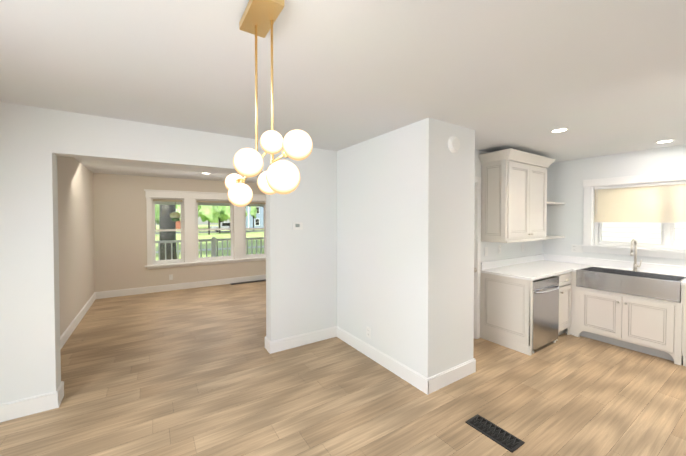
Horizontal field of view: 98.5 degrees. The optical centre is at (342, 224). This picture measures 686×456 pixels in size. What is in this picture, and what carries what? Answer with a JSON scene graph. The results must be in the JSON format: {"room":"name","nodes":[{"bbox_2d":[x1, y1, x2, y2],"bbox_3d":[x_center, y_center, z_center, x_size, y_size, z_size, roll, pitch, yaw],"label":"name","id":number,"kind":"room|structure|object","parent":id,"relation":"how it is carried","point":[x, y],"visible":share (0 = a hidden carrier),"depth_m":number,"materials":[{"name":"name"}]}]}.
{"room":"dining room","nodes":[
{"label":"dining room","id":0,"kind":"room"},
{"bbox_2d":[57,156,94,335],"bbox_3d":[-3.847,0.260,4.078,0.160,2.440,4.090,-1,1,-33],"label":"wall","id":1,"kind":"structure","parent":0,"point":[76,236],"depth_m":4.27,"materials":[{"name":"beige paint"}]},
{"bbox_2d":[60,292,95,348],"bbox_3d":[-3.722,1.412,4.063,0.019,0.137,3.900,-1,1,-33],"label":"baseboard","id":2,"kind":"structure","parent":1,"relation":"attached to","point":[67,333],"depth_m":4.20,"materials":[{"name":"white wood"}]},
{"bbox_2d":[0,102,269,403],"bbox_3d":[-2.296,0.286,2.551,3.380,2.440,0.160,-1,1,-33],"label":"wall","id":3,"kind":"structure","parent":0,"point":[30,361],"depth_m":2.38,"materials":[{"name":"white paint"}]},
{"bbox_2d":[0,386,63,421],"bbox_3d":[-2.926,1.447,2.059,1.392,0.137,0.022,-1,1,-33],"label":"baseboard","id":4,"kind":"structure","parent":3,"relation":"attached to","point":[15,409],"depth_m":2.35,"materials":[{"name":"white wood"}]},
{"bbox_2d":[265,336,267,349],"bbox_3d":[-0.122,1.411,4.087,1.956,0.137,0.022,-1,1,-33],"label":"baseboard","id":5,"kind":"structure","parent":3,"relation":"attached to","point":[266,339],"depth_m":3.51,"materials":[{"name":"white wood"}]},
{"bbox_2d":[93,173,265,291],"bbox_3d":[-3.146,0.211,6.875,4.380,2.440,0.160,-1,1,-33],"label":"wall","id":6,"kind":"structure","parent":0,"point":[120,233],"depth_m":6.04,"materials":[{"name":"beige paint"}]},
{"bbox_2d":[96,274,265,298],"bbox_3d":[-3.099,1.364,6.823,4.066,0.137,0.019,-1,1,-33],"label":"baseboard","id":7,"kind":"structure","parent":6,"relation":"attached to","point":[151,289],"depth_m":6.44,"materials":[{"name":"white wood"}]},
{"bbox_2d":[144,189,265,268],"bbox_3d":[-2.991,0.098,6.928,2.760,1.665,0.195,-1,1,-33],"label":"living room window","id":8,"kind":"structure","parent":6,"relation":"in","point":[165,261],"depth_m":6.57,"materials":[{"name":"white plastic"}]},
{"bbox_2d":[153,199,182,201],"bbox_3d":[-3.779,-0.511,6.385,0.548,0.044,0.044,-1,1,-33],"label":"window blind","id":9,"kind":"object","parent":8,"relation":"attached to","point":[165,200],"visible":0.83,"depth_m":6.36,"materials":[{"name":"beige fabric"}]},
{"bbox_2d":[197,200,230,202],"bbox_3d":[-2.986,-0.520,6.899,0.778,0.044,0.044,-1,1,-33],"label":"window blind","id":10,"kind":"object","parent":8,"relation":"attached to","point":[199,201],"visible":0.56,"depth_m":6.86,"materials":[{"name":"beige fabric"}]},
{"bbox_2d":[249,202,265,203],"bbox_3d":[-2.193,-0.528,7.413,0.528,0.044,0.044,-1,1,-33],"label":"window blind","id":11,"kind":"object","parent":8,"relation":"attached to","point":[257,203],"visible":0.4,"depth_m":7.42,"materials":[{"name":"beige fabric"}]},
{"bbox_2d":[196,199,233,261],"bbox_3d":[-3.024,0.137,6.970,0.830,1.418,0.092,-1,1,-33],"label":"living room window","id":12,"kind":"structure","parent":6,"relation":"in","point":[204,258],"depth_m":6.96,"materials":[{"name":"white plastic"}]},
{"bbox_2d":[244,201,265,257],"bbox_3d":[-2.231,0.128,7.484,0.580,1.418,0.092,-1,1,-33],"label":"living room window","id":13,"kind":"structure","parent":6,"relation":"in","point":[253,229],"depth_m":7.47,"materials":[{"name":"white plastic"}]},
{"bbox_2d":[266,148,336,340],"bbox_3d":[-0.501,0.266,3.716,0.900,2.440,0.160,-1,1,-33],"label":"wall","id":14,"kind":"structure","parent":0,"point":[301,281],"depth_m":3.64,"materials":[{"name":"white paint"}]},
{"bbox_2d":[293,222,302,229],"bbox_3d":[-0.547,0.023,3.571,0.124,0.090,0.026,-1,1,-33],"label":"thermostat","id":15,"kind":"object","parent":14,"relation":"attached to","point":[297,225],"visible":1,"depth_m":3.56,"materials":[{"name":"white plastic"}]},
{"bbox_2d":[268,326,335,353],"bbox_3d":[-0.479,1.419,3.645,0.876,0.137,0.022,-1,1,-33],"label":"baseboard","id":16,"kind":"structure","parent":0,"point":[278,345],"depth_m":3.61,"materials":[{"name":"white wood"}]},
{"bbox_2d":[0,281,685,455],"bbox_3d":[0.019,1.549,2.991,8.200,0.100,10.700,-1,1,-33],"label":"floor","id":17,"kind":"structure","parent":0,"point":[200,371],"depth_m":2.57,"materials":[{"name":"brown wood"}]},
{"bbox_2d":[230,279,265,284],"bbox_3d":[-2.142,1.415,7.350,1.240,0.015,0.130,-1,1,-33],"label":"floor vent","id":18,"kind":"object","parent":17,"relation":"in","point":[247,282],"visible":0.67,"depth_m":7.17,"materials":[{"name":"black metal"}]},
{"bbox_2d":[465,414,524,452],"bbox_3d":[1.095,1.510,2.150,0.160,0.008,0.350,-1,1,-33],"label":"floor vent","id":19,"kind":"object","parent":17,"relation":"in","point":[508,441],"visible":1,"depth_m":2.13,"materials":[{"name":"black metal"}]},
{"bbox_2d":[480,268,561,355],"bbox_3d":[2.261,1.057,3.797,0.721,0.856,0.624,-1,1,-33],"label":"base cabinet","id":20,"kind":"object","parent":17,"relation":"on","point":[529,305],"depth_m":3.58,"materials":[{"name":"white paint"}]},
{"bbox_2d":[532,276,558,353],"bbox_3d":[2.298,1.070,3.766,0.653,0.830,0.656,-1,1,-33],"label":"dishwasher","id":21,"kind":"object","parent":20,"relation":"in","point":[545,291],"depth_m":3.52,"materials":[{"name":"grey metal"}]},
{"bbox_2d":[510,264,573,334],"bbox_3d":[2.722,1.052,4.098,0.380,0.856,0.620,-1,1,-33],"label":"base cabinet","id":22,"kind":"object","parent":17,"relation":"on","point":[567,277],"depth_m":3.90,"materials":[{"name":"white paint"}]},
{"bbox_2d":[566,264,685,363],"bbox_3d":[3.568,1.042,3.713,0.660,0.888,0.995,-1,1,-33],"label":"base cabinet","id":23,"kind":"object","parent":17,"relation":"on","point":[636,309],"depth_m":3.51,"materials":[{"name":"white paint"}]},
{"bbox_2d":[480,254,685,285],"bbox_3d":[3.360,0.577,3.022,1.759,0.133,3.113,-1,1,-33],"label":"countertop","id":24,"kind":"structure","parent":23,"relation":"on","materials":[{"name":"white stone"}]},
{"bbox_2d":[678,280,685,365],"bbox_3d":[4.009,1.054,3.034,0.660,0.888,0.625,-1,1,-33],"label":"base cabinet","id":25,"kind":"object","parent":17,"relation":"on","point":[681,283],"depth_m":3.13,"materials":[{"name":"white paint"}]},
{"bbox_2d":[0,0,685,183],"bbox_3d":[0.019,-0.991,2.947,8.200,0.100,10.700,-1,1,-33],"label":"ceiling","id":26,"kind":"structure","parent":0,"point":[601,77],"depth_m":1.76,"materials":[{"name":"paint"}]},
{"bbox_2d":[225,0,312,206],"bbox_3d":[-0.326,-0.491,1.235,0.292,0.839,0.390,-1,1,-33],"label":"chandelier","id":27,"kind":"object","parent":26,"relation":"hanging from","point":[259,18],"visible":1,"depth_m":1.20,"materials":[{"name":"white glass"}]},
{"bbox_2d":[549,128,569,132],"bbox_3d":[2.161,-0.938,2.954,0.164,0.007,0.164,-1,1,-33],"label":"recessed light","id":28,"kind":"object","parent":26,"relation":"in","point":[556,130],"visible":1,"depth_m":2.96,"materials":[{"name":"white plastic"}]},
{"bbox_2d":[654,139,674,142],"bbox_3d":[3.675,-0.945,3.376,0.164,0.007,0.164,-1,1,-33],"label":"recessed light","id":29,"kind":"object","parent":26,"relation":"in","point":[666,141],"visible":1,"depth_m":3.37,"materials":[{"name":"white plastic"}]},
{"bbox_2d":[337,118,474,377],"bbox_3d":[0.578,0.270,3.504,0.680,2.440,1.690,-1,1,-33],"label":"wall","id":30,"kind":"structure","parent":0,"point":[405,236],"depth_m":2.89,"materials":[{"name":"white paint"}]},
{"bbox_2d":[366,327,370,338],"bbox_3d":[0.286,1.223,3.337,0.008,0.115,0.070,-1,1,-33],"label":"outlet","id":31,"kind":"object","parent":30,"relation":"attached to","point":[368,332],"visible":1,"depth_m":3.33,"materials":[{"name":"white plastic"}]},
{"bbox_2d":[336,326,431,394],"bbox_3d":[0.334,1.426,3.261,0.022,0.137,1.552,-1,1,-33],"label":"baseboard","id":32,"kind":"structure","parent":30,"relation":"attached to","point":[419,381],"depth_m":3.04,"materials":[{"name":"white wood"}]},
{"bbox_2d":[448,136,459,152],"bbox_3d":[1.044,-0.748,2.759,0.156,0.156,0.037,-1,1,-33],"label":"smoke detector","id":33,"kind":"object","parent":30,"relation":"attached to","point":[453,144],"visible":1,"depth_m":2.74,"materials":[{"name":"white plastic"}]},
{"bbox_2d":[432,358,475,391],"bbox_3d":[1.057,1.433,2.818,0.682,0.137,0.022,-1,1,-33],"label":"baseboard","id":34,"kind":"structure","parent":30,"relation":"attached to","point":[440,380],"depth_m":2.80,"materials":[{"name":"white wood"}]},
{"bbox_2d":[475,149,542,274],"bbox_3d":[2.113,0.258,4.160,2.610,2.440,0.160,-1,1,-33],"label":"wall","id":35,"kind":"structure","parent":0,"point":[512,250],"depth_m":4.18,"materials":[{"name":"white paint"}]},
{"bbox_2d":[474,176,480,338],"bbox_3d":[1.381,0.440,3.677,0.851,2.094,0.178,-1,1,-33],"label":"door frame","id":36,"kind":"structure","parent":35,"relation":"attached to","point":[478,247],"depth_m":3.81,"materials":[{"name":"white wood"}]},
{"bbox_2d":[479,149,549,242],"bbox_3d":[2.323,-0.330,3.980,1.046,1.097,0.346,-1,1,-33],"label":"upper cabinet","id":37,"kind":"object","parent":35,"relation":"attached to","point":[514,203],"depth_m":3.75,"materials":[{"name":"white paint"}]},
{"bbox_2d":[545,202,564,238],"bbox_3d":[3.041,-0.059,4.476,0.693,0.537,0.300,-1,1,-33],"label":"corner shelf","id":38,"kind":"object","parent":37,"relation":"attached to","point":[548,203],"depth_m":4.44,"materials":[{"name":"white paint"}]},
{"bbox_2d":[543,144,685,265],"bbox_3d":[4.320,0.273,3.303,0.160,2.440,6.100,-1,1,-33],"label":"wall","id":39,"kind":"structure","parent":0,"point":[565,179],"depth_m":4.36,"materials":[{"name":"white paint"}]},
{"bbox_2d":[581,171,685,259],"bbox_3d":[4.034,-0.108,3.683,0.190,1.050,1.690,-1,1,-33],"label":"kitchen window","id":40,"kind":"structure","parent":39,"relation":"in","point":[667,237],"depth_m":3.96,"materials":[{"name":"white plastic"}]},
{"bbox_2d":[594,181,685,223],"bbox_3d":[4.019,-0.263,3.671,0.041,0.513,1.428,-1,1,-33],"label":"window blind","id":41,"kind":"object","parent":40,"relation":"attached to","point":[658,203],"visible":0.9,"depth_m":3.85,"materials":[{"name":"beige fabric"}]},
{"label":"outside","id":42,"kind":"structure","parent":0,"visible":0},
{"bbox_3d":[41.921,1.811,13.804,74.329,0.100,37.630,-1,1,-33],"label":"ground","id":43,"kind":"structure","parent":42,"visible":0},
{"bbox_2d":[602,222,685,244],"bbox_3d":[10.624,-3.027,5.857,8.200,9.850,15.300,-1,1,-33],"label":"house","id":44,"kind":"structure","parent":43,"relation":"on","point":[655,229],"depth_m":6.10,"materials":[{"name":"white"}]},
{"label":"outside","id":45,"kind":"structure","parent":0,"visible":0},
{"bbox_2d":[155,225,263,259],"bbox_3d":[-39.818,1.038,97.859,280.000,1.481,192.369,-1,1,-33],"label":"lawn","id":46,"kind":"structure","parent":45,"point":[203,234],"depth_m":28.48,"materials":[{"name":"green plant"}]},
{"bbox_2d":[159,204,176,259],"bbox_3d":[-7.416,-7.363,11.674,17.704,18.619,12.113,-1,1,-33],"label":"tree","id":47,"kind":"object","parent":46,"relation":"on","point":[164,215],"depth_m":11.13,"materials":[{"name":"grey plant"}]},
{"bbox_2d":[176,220,180,228],"bbox_3d":[-46.376,-1.617,84.242,4.520,5.600,8.600,-1,1,-33],"label":"brick house","id":48,"kind":"structure","parent":46,"relation":"on","point":[178,224],"depth_m":80.53,"materials":[{"name":"orange brick"}]},
{"bbox_2d":[155,204,256,234],"bbox_3d":[-26.520,-8.607,80.127,51.056,20.399,73.957,-1,1,-33],"label":"trees","id":49,"kind":"object","parent":46,"relation":"on","point":[216,210],"depth_m":46.17,"materials":[{"name":"green plant"}]},
{"bbox_2d":[155,201,263,259],"bbox_3d":[-3.572,0.434,8.141,9.200,2.850,2.418,-1,1,-33],"label":"porch","id":50,"kind":"object","parent":46,"relation":"on","point":[213,240],"depth_m":8.90,"materials":[{"name":"grey wood"}]},
{"bbox_2d":[170,202,179,220],"bbox_3d":[-4.554,-0.442,8.047,0.291,0.734,0.265,-1,1,-33],"label":"hanging basket","id":51,"kind":"object","parent":50,"relation":"hanging from","point":[173,215],"depth_m":7.97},
{"bbox_2d":[210,222,229,231],"bbox_3d":[-21.706,0.530,54.911,5.200,1.750,1.920,-1,1,-33],"label":"car","id":52,"kind":"object","parent":46,"relation":"on","point":[224,225],"depth_m":53.77,"materials":[{"name":"white metal"}]},
{"bbox_2d":[246,206,263,227],"bbox_3d":[-21.346,-3.448,77.200,9.800,9.200,9.600,-1,1,-33],"label":"house","id":53,"kind":"structure","parent":46,"relation":"on","point":[259,218],"depth_m":72.08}
]}

